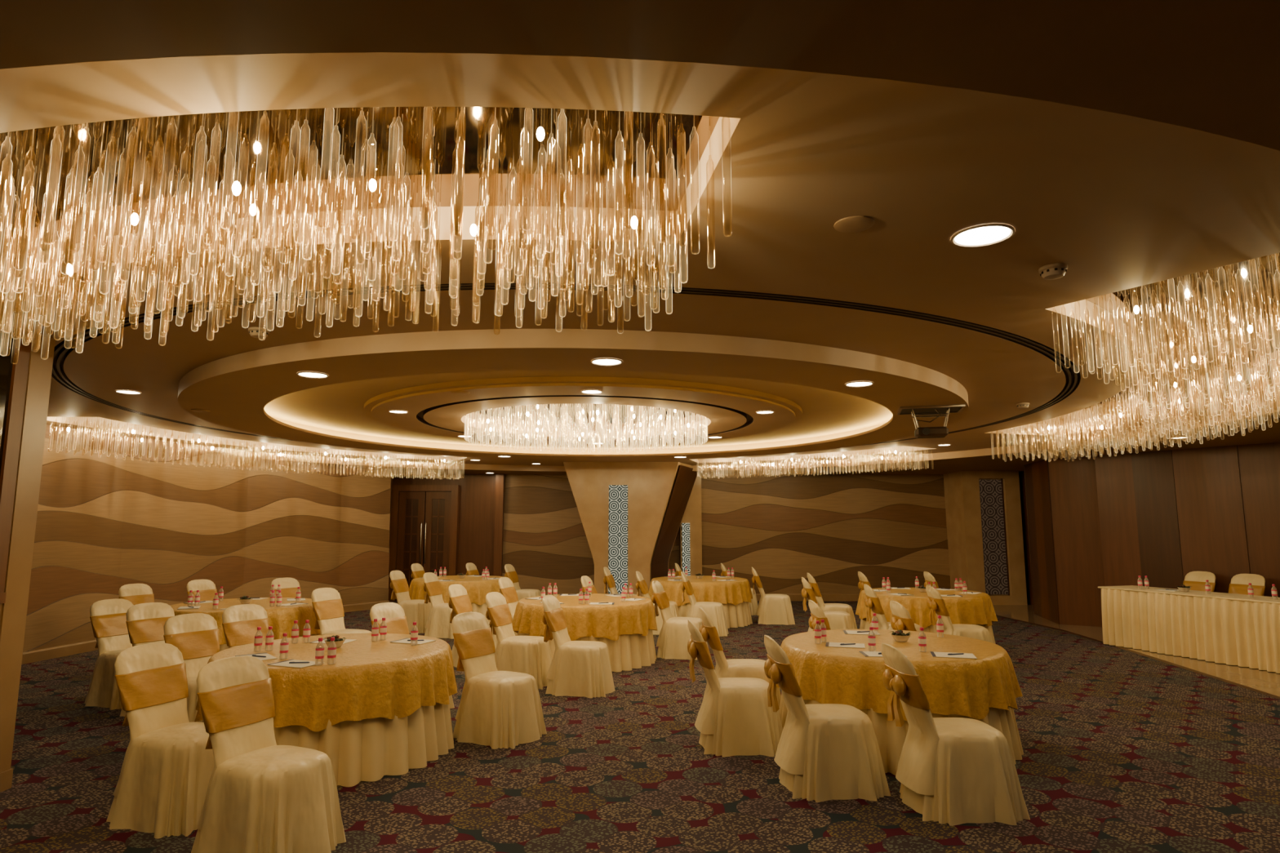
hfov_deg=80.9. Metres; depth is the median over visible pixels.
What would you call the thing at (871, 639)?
water bottle
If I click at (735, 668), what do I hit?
banquet chair
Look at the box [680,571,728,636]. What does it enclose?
banquet chair
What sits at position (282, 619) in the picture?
banquet table
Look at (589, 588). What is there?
water bottle
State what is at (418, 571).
banquet chair
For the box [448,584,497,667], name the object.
banquet chair
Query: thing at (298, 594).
water bottle
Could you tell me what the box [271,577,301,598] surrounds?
banquet chair
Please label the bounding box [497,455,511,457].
recessed light
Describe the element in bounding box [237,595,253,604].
flower bowl
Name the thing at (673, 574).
water bottle
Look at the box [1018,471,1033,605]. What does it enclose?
wall
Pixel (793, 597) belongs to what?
baseboard
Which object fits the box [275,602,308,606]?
notepad
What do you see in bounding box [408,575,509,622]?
banquet table
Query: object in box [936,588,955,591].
notepad
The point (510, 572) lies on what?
banquet chair
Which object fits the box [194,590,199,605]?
water bottle
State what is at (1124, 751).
floor
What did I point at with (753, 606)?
banquet chair
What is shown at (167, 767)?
banquet chair
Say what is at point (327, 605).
banquet chair
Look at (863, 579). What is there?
banquet chair
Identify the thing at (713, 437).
recessed light
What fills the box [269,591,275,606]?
water bottle
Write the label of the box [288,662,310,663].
pen
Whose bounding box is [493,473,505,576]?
trim
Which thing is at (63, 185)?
chandelier
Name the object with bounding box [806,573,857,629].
banquet chair
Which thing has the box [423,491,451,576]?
door
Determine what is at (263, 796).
banquet chair
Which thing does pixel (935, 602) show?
banquet chair
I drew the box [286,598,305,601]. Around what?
notepad
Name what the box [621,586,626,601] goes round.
water bottle
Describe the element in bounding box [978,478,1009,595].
decorative panel
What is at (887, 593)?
notepad
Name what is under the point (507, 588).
banquet chair
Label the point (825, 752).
banquet chair
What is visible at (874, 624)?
water bottle
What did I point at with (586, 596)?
water bottle
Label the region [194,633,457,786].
banquet table
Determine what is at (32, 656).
baseboard
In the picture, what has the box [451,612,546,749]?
banquet chair
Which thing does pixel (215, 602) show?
water bottle
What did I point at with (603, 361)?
recessed light
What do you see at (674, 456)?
recessed light
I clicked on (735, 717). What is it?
banquet chair
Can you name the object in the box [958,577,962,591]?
water bottle
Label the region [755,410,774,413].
recessed light
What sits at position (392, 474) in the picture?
wall
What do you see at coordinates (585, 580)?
banquet chair
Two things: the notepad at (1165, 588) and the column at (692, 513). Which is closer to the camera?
the notepad at (1165, 588)
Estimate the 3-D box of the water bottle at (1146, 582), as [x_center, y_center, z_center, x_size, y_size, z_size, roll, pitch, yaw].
[7.122,2.192,10.559,0.056,0.179,0.056,6,-10,-38]
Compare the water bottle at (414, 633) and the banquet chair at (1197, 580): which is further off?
the banquet chair at (1197, 580)
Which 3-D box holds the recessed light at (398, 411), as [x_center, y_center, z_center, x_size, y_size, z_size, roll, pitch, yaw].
[-2.672,-0.162,8.306,0.204,0.009,0.204,0,-8,0]
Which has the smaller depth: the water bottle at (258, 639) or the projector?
the water bottle at (258, 639)
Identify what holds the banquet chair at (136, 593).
on the floor
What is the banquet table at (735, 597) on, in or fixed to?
on the floor
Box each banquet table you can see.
[170,597,320,651]
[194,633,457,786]
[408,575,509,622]
[511,593,657,671]
[648,575,753,628]
[776,629,1023,775]
[855,587,997,644]
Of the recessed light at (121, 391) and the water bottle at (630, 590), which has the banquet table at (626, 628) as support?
the water bottle at (630, 590)
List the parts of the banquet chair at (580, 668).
sash, backrest, seat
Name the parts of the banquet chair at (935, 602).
sash, backrest, seat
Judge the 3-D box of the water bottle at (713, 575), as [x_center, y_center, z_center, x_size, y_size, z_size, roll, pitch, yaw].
[1.264,2.549,12.834,0.056,0.179,0.056,2,-8,-12]
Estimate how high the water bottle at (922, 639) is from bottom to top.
0.179 m
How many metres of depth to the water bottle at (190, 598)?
8.84 m
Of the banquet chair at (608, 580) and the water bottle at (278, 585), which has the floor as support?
the banquet chair at (608, 580)
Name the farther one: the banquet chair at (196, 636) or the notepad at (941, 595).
the notepad at (941, 595)
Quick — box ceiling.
[0,0,1279,474]
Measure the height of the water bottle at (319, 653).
0.179 m
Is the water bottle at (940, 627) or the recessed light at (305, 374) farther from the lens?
the water bottle at (940, 627)
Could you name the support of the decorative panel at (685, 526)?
in the column at (692, 513)
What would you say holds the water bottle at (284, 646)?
on the banquet table at (382, 708)
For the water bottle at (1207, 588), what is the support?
on the buffet table at (1241, 630)
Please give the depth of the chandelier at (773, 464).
14.47 m
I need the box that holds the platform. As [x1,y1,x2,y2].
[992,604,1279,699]
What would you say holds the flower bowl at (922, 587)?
on the banquet table at (978, 609)
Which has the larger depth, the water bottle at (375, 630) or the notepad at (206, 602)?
the notepad at (206, 602)
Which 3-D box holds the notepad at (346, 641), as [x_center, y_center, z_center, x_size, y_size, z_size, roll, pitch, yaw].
[-2.500,1.752,6.124,0.296,0.008,0.210,-1,-8,10]
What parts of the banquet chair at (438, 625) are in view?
sash, backrest, seat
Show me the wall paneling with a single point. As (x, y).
(1164, 517)
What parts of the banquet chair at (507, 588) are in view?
backrest, sash, seat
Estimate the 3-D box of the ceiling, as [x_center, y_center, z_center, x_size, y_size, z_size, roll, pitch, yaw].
[-0.650,-0.103,9.293,32.995,0.290,32.995,1,-8,-7]
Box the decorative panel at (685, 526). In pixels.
[681,523,690,575]
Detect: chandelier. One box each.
[0,106,732,364]
[48,419,464,479]
[464,403,707,453]
[697,450,933,479]
[991,252,1279,461]
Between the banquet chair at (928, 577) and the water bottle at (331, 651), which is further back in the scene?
the banquet chair at (928, 577)
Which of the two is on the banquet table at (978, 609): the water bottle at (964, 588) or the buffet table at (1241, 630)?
the water bottle at (964, 588)
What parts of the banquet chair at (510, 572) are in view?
sash, backrest, seat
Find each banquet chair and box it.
[84,599,133,710]
[106,643,213,839]
[118,583,154,605]
[120,602,174,716]
[163,613,219,722]
[186,579,217,601]
[191,655,346,852]
[222,604,270,648]
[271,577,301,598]
[311,587,371,635]
[369,602,454,708]
[389,570,431,633]
[410,563,425,578]
[422,572,453,639]
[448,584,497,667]
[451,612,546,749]
[466,562,479,575]
[485,591,552,689]
[497,577,518,635]
[504,564,541,601]
[542,595,614,698]
[580,575,597,593]
[603,567,640,596]
[635,571,679,635]
[651,580,708,660]
[675,563,681,576]
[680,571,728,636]
[687,618,782,757]
[698,607,781,710]
[720,563,758,615]
[751,567,795,625]
[764,635,890,802]
[801,577,853,631]
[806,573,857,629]
[808,600,831,631]
[857,571,871,593]
[863,584,923,631]
[880,643,1030,826]
[889,600,916,631]
[923,571,938,588]
[925,585,992,643]
[1182,571,1216,591]
[1228,573,1265,595]
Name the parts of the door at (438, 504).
handle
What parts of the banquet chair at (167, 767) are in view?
backrest, sash, seat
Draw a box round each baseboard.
[21,600,389,664]
[545,593,859,601]
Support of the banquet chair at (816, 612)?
on the floor
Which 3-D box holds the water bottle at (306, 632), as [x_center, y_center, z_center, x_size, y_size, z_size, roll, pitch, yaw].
[-2.700,1.660,6.085,0.056,0.179,0.056,2,-8,-14]
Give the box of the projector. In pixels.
[897,404,965,438]
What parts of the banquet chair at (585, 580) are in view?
backrest, sash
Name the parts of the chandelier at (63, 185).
bulb, bulb, bulb, bulb, mirror plate, bulb, bulb, bulb, bulb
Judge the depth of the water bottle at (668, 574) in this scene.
13.15 m
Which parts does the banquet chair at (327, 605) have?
sash, backrest, seat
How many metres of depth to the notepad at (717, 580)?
12.86 m
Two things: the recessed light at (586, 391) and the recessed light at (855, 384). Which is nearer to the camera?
the recessed light at (855, 384)
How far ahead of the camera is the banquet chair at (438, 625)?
11.52 m
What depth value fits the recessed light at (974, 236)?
3.38 m
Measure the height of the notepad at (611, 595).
0.008 m
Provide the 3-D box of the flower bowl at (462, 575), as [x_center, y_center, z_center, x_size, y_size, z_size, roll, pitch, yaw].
[-3.200,2.675,13.456,0.197,0.091,0.177,0,-8,0]
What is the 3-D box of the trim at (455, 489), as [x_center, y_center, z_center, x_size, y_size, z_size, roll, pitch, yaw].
[-4.950,2.657,17.195,1.540,2.620,0.190,0,-8,0]
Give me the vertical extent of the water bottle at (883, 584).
0.179 m
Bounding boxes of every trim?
[388,484,460,601]
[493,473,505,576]
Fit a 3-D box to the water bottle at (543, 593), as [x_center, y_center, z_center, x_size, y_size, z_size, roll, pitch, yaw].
[-1.209,2.094,9.379,0.056,0.179,0.056,6,-10,-38]
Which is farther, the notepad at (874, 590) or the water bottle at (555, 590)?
the notepad at (874, 590)
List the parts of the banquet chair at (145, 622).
seat, sash, backrest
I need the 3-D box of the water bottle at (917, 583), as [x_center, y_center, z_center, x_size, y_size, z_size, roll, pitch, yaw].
[4.152,2.341,11.258,0.056,0.179,0.056,-4,-8,27]
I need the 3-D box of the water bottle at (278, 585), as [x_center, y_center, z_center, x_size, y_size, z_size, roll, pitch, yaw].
[-4.669,2.137,9.703,0.056,0.179,0.056,-4,-9,28]
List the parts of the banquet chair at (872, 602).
sash, backrest, seat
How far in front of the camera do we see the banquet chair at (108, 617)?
7.32 m
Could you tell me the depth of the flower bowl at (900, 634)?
6.09 m
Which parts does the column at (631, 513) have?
lattice panel, panel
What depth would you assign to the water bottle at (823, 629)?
6.09 m
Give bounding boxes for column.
[563,462,697,596]
[680,473,702,575]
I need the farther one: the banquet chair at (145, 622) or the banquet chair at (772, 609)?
the banquet chair at (772, 609)
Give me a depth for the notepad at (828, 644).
5.91 m
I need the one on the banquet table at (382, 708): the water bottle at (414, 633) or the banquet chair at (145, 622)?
the water bottle at (414, 633)
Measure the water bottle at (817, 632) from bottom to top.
0.179 m
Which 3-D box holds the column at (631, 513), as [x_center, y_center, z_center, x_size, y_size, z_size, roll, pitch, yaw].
[-0.125,2.307,16.066,2.950,3.020,1.540,0,-8,0]
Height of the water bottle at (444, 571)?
0.179 m
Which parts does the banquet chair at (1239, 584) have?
sash, backrest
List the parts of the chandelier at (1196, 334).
bulb, bulb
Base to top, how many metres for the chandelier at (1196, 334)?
0.566 m
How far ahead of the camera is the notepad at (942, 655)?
5.43 m
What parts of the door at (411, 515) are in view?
handle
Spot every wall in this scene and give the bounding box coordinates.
[22,424,391,652]
[389,471,393,547]
[392,474,679,575]
[502,474,951,593]
[942,471,1027,604]
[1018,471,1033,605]
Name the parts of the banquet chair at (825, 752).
sash, backrest, seat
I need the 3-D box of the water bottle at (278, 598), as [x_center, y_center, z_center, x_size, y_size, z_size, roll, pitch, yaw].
[-4.229,2.019,8.807,0.056,0.179,0.056,0,-8,-2]
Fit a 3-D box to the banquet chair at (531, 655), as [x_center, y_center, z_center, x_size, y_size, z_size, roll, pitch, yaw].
[-1.305,2.311,8.203,0.745,0.960,0.580,-2,-8,16]
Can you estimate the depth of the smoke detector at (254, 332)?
4.99 m
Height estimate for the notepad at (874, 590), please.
0.008 m
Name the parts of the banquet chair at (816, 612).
backrest, sash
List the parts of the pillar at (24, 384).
glass panel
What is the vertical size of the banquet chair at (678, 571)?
0.960 m
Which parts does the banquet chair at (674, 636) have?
sash, backrest, seat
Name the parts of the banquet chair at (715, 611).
sash, backrest, seat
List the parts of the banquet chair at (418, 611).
sash, backrest, seat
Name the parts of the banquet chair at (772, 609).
sash, backrest, seat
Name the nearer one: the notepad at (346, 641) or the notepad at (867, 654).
the notepad at (867, 654)
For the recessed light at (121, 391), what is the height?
0.009 m
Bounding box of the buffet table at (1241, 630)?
[1097,585,1279,673]
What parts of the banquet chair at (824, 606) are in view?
sash, backrest, seat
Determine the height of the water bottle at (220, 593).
0.179 m
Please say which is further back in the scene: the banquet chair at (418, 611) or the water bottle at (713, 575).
the water bottle at (713, 575)
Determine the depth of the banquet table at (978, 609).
9.95 m
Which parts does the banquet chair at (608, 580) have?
sash, backrest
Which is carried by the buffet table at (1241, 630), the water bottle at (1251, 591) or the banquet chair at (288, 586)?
the water bottle at (1251, 591)
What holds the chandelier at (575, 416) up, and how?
hanging from the ceiling
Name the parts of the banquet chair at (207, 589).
backrest, sash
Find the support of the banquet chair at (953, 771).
on the floor
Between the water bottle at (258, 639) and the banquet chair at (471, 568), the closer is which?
the water bottle at (258, 639)
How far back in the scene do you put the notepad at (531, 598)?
9.66 m
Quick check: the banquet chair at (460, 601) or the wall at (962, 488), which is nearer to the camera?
the banquet chair at (460, 601)
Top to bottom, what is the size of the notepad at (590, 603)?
0.008 m
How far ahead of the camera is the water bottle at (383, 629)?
6.21 m
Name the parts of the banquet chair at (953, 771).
sash, backrest, seat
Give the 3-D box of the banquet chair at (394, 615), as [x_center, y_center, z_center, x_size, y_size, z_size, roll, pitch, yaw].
[-2.142,2.153,7.009,0.745,0.960,0.580,-3,-8,25]
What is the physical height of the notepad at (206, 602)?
0.008 m
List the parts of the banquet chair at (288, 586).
backrest, sash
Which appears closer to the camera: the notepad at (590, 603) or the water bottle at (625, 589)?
the notepad at (590, 603)
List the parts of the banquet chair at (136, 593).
backrest, sash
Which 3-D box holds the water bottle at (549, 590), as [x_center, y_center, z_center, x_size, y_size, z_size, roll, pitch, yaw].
[-1.195,2.170,9.954,0.056,0.179,0.056,0,-8,-1]
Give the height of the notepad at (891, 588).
0.008 m
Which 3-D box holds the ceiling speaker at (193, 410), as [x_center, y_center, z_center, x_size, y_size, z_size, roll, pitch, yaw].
[-4.500,-0.162,7.687,0.170,0.012,0.170,0,-8,0]
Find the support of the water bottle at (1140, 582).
on the buffet table at (1241, 630)
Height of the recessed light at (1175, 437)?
0.009 m
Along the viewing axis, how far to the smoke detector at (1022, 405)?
8.04 m
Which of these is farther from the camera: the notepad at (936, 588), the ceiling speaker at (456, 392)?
the notepad at (936, 588)
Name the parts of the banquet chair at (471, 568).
backrest, sash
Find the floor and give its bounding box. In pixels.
[0,600,1279,852]
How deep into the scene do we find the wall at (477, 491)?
17.39 m
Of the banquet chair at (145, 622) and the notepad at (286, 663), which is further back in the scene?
the banquet chair at (145, 622)
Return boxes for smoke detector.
[248,327,270,338]
[1016,402,1029,408]
[1038,262,1067,279]
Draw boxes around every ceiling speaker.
[191,408,209,412]
[450,390,469,394]
[833,215,874,232]
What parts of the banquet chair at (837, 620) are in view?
backrest, sash, seat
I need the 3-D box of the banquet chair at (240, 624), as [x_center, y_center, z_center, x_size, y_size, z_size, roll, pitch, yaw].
[-3.434,2.129,6.826,0.745,0.960,0.580,-4,-9,30]
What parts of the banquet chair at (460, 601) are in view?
backrest, sash, seat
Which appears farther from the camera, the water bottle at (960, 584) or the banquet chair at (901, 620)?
the water bottle at (960, 584)
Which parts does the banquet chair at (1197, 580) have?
sash, backrest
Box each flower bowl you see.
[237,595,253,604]
[323,635,346,648]
[457,573,466,578]
[580,591,592,599]
[695,573,703,578]
[890,630,911,642]
[917,585,926,592]
[1177,584,1191,591]
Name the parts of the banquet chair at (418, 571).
backrest, sash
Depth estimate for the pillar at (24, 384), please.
4.96 m
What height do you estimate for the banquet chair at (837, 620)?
0.960 m
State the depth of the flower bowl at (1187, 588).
10.06 m
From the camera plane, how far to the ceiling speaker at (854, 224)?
3.24 m
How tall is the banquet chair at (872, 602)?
0.960 m
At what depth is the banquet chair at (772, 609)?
13.04 m
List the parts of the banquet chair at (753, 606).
backrest, sash, seat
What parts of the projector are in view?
recess plate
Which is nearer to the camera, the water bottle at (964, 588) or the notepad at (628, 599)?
the notepad at (628, 599)
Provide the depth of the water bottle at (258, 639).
5.65 m
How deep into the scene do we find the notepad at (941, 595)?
10.00 m
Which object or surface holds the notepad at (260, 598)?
on the banquet table at (282, 619)
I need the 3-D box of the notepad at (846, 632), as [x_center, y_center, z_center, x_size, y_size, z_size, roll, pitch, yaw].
[1.950,1.817,6.620,0.296,0.008,0.210,-1,-8,10]
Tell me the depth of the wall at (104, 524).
11.93 m
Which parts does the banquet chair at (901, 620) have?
backrest, sash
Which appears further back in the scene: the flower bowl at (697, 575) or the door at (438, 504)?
the door at (438, 504)
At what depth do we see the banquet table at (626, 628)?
8.93 m
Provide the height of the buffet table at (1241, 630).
0.802 m
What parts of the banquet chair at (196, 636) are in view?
backrest, sash, seat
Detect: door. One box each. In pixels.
[395,491,426,600]
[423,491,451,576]
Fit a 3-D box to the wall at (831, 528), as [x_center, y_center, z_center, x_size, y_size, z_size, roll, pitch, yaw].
[1.965,2.421,17.272,10.230,3.108,0.108,0,-8,0]
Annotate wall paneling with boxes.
[1023,442,1279,626]
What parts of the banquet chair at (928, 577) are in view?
backrest, sash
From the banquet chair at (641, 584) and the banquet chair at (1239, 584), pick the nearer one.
the banquet chair at (1239, 584)
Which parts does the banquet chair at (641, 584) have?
sash, backrest, seat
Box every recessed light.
[115,389,141,394]
[297,371,328,377]
[388,409,408,413]
[457,435,472,437]
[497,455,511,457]
[581,389,602,394]
[591,357,622,365]
[674,456,686,457]
[707,435,722,438]
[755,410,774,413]
[844,381,873,386]
[951,223,1014,247]
[1170,436,1188,439]
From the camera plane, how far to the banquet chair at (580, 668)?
7.62 m
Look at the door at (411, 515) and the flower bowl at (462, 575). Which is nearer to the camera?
the flower bowl at (462, 575)
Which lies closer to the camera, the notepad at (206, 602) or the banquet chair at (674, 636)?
the notepad at (206, 602)
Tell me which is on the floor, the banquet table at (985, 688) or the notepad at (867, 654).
the banquet table at (985, 688)
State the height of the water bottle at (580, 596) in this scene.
0.179 m
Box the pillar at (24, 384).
[0,322,55,792]
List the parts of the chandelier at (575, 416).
mirror plate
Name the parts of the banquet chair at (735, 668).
sash, backrest, seat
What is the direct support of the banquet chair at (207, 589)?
on the floor
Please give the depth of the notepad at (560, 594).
10.11 m
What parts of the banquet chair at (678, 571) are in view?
backrest, sash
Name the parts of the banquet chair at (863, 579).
backrest, sash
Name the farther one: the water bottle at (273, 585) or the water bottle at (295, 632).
the water bottle at (273, 585)
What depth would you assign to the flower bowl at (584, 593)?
9.62 m
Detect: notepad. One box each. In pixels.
[177,605,200,609]
[182,600,213,604]
[235,652,277,660]
[236,597,267,599]
[267,659,324,668]
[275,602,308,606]
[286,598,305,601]
[309,638,356,644]
[390,638,435,644]
[524,596,542,599]
[559,594,578,595]
[588,602,614,604]
[604,594,626,596]
[620,598,645,601]
[717,579,735,581]
[825,641,865,648]
[842,630,879,635]
[858,651,906,657]
[873,589,888,591]
[887,593,914,595]
[890,587,911,589]
[929,651,977,658]
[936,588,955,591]
[941,595,962,596]
[960,591,982,594]
[1154,588,1183,591]
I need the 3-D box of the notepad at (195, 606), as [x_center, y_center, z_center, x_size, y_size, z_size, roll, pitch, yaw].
[-5.178,2.082,8.627,0.210,0.008,0.296,4,-8,-26]
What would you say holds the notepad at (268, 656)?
on the banquet table at (382, 708)
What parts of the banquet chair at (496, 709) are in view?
sash, backrest, seat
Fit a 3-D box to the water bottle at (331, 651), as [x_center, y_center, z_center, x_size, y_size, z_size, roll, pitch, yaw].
[-2.110,1.536,5.144,0.056,0.179,0.056,-7,-10,43]
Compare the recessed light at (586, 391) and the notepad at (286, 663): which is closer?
the notepad at (286, 663)
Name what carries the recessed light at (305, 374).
in the ceiling
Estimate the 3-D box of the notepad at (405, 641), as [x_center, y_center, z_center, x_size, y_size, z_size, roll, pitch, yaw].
[-1.850,1.752,6.124,0.296,0.008,0.210,-3,-8,21]
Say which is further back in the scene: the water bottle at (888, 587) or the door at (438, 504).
the door at (438, 504)
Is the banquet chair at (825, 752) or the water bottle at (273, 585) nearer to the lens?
the banquet chair at (825, 752)
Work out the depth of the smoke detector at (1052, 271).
3.78 m
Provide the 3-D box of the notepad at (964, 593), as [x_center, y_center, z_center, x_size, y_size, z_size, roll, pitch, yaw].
[4.620,2.327,10.493,0.210,0.008,0.296,-7,-10,42]
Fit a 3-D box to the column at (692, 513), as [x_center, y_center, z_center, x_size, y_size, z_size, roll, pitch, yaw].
[1.160,2.438,17.174,0.480,3.050,0.290,0,-8,0]
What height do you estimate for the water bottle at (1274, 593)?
0.179 m
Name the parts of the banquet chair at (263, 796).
sash, backrest, seat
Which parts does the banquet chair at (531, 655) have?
sash, backrest, seat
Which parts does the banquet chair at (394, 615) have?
backrest, sash, seat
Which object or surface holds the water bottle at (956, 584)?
on the banquet table at (978, 609)
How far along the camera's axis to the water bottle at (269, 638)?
5.68 m
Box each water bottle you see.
[187,590,193,606]
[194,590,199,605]
[213,592,218,608]
[218,586,223,601]
[253,626,262,652]
[265,626,274,651]
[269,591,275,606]
[270,584,275,596]
[275,584,280,599]
[276,591,282,606]
[279,632,288,659]
[291,620,298,644]
[295,586,301,601]
[302,619,311,643]
[315,637,324,665]
[327,637,336,664]
[371,618,378,641]
[379,617,386,639]
[410,622,417,645]
[443,567,446,577]
[541,586,545,601]
[547,583,551,595]
[553,582,557,596]
[578,588,583,604]
[584,588,589,604]
[587,582,591,594]
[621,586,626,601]
[623,583,627,597]
[628,583,632,597]
[667,568,671,579]
[671,568,675,579]
[712,570,715,581]
[814,620,821,644]
[819,619,826,642]
[867,626,875,651]
[871,613,878,634]
[881,577,885,590]
[886,580,890,593]
[915,576,919,588]
[918,627,926,652]
[936,615,943,637]
[954,578,959,591]
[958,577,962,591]
[962,581,967,595]
[1137,575,1142,588]
[1143,575,1149,589]
[1204,580,1210,594]
[1247,582,1253,598]
[1271,584,1278,599]
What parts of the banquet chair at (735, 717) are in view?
sash, backrest, seat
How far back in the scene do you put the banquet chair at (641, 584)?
11.93 m
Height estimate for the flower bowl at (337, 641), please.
0.091 m
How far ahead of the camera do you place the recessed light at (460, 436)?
10.57 m
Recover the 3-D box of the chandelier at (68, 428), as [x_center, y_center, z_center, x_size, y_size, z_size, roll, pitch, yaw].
[-5.701,0.418,12.226,1.768,0.558,7.250,-4,-9,30]

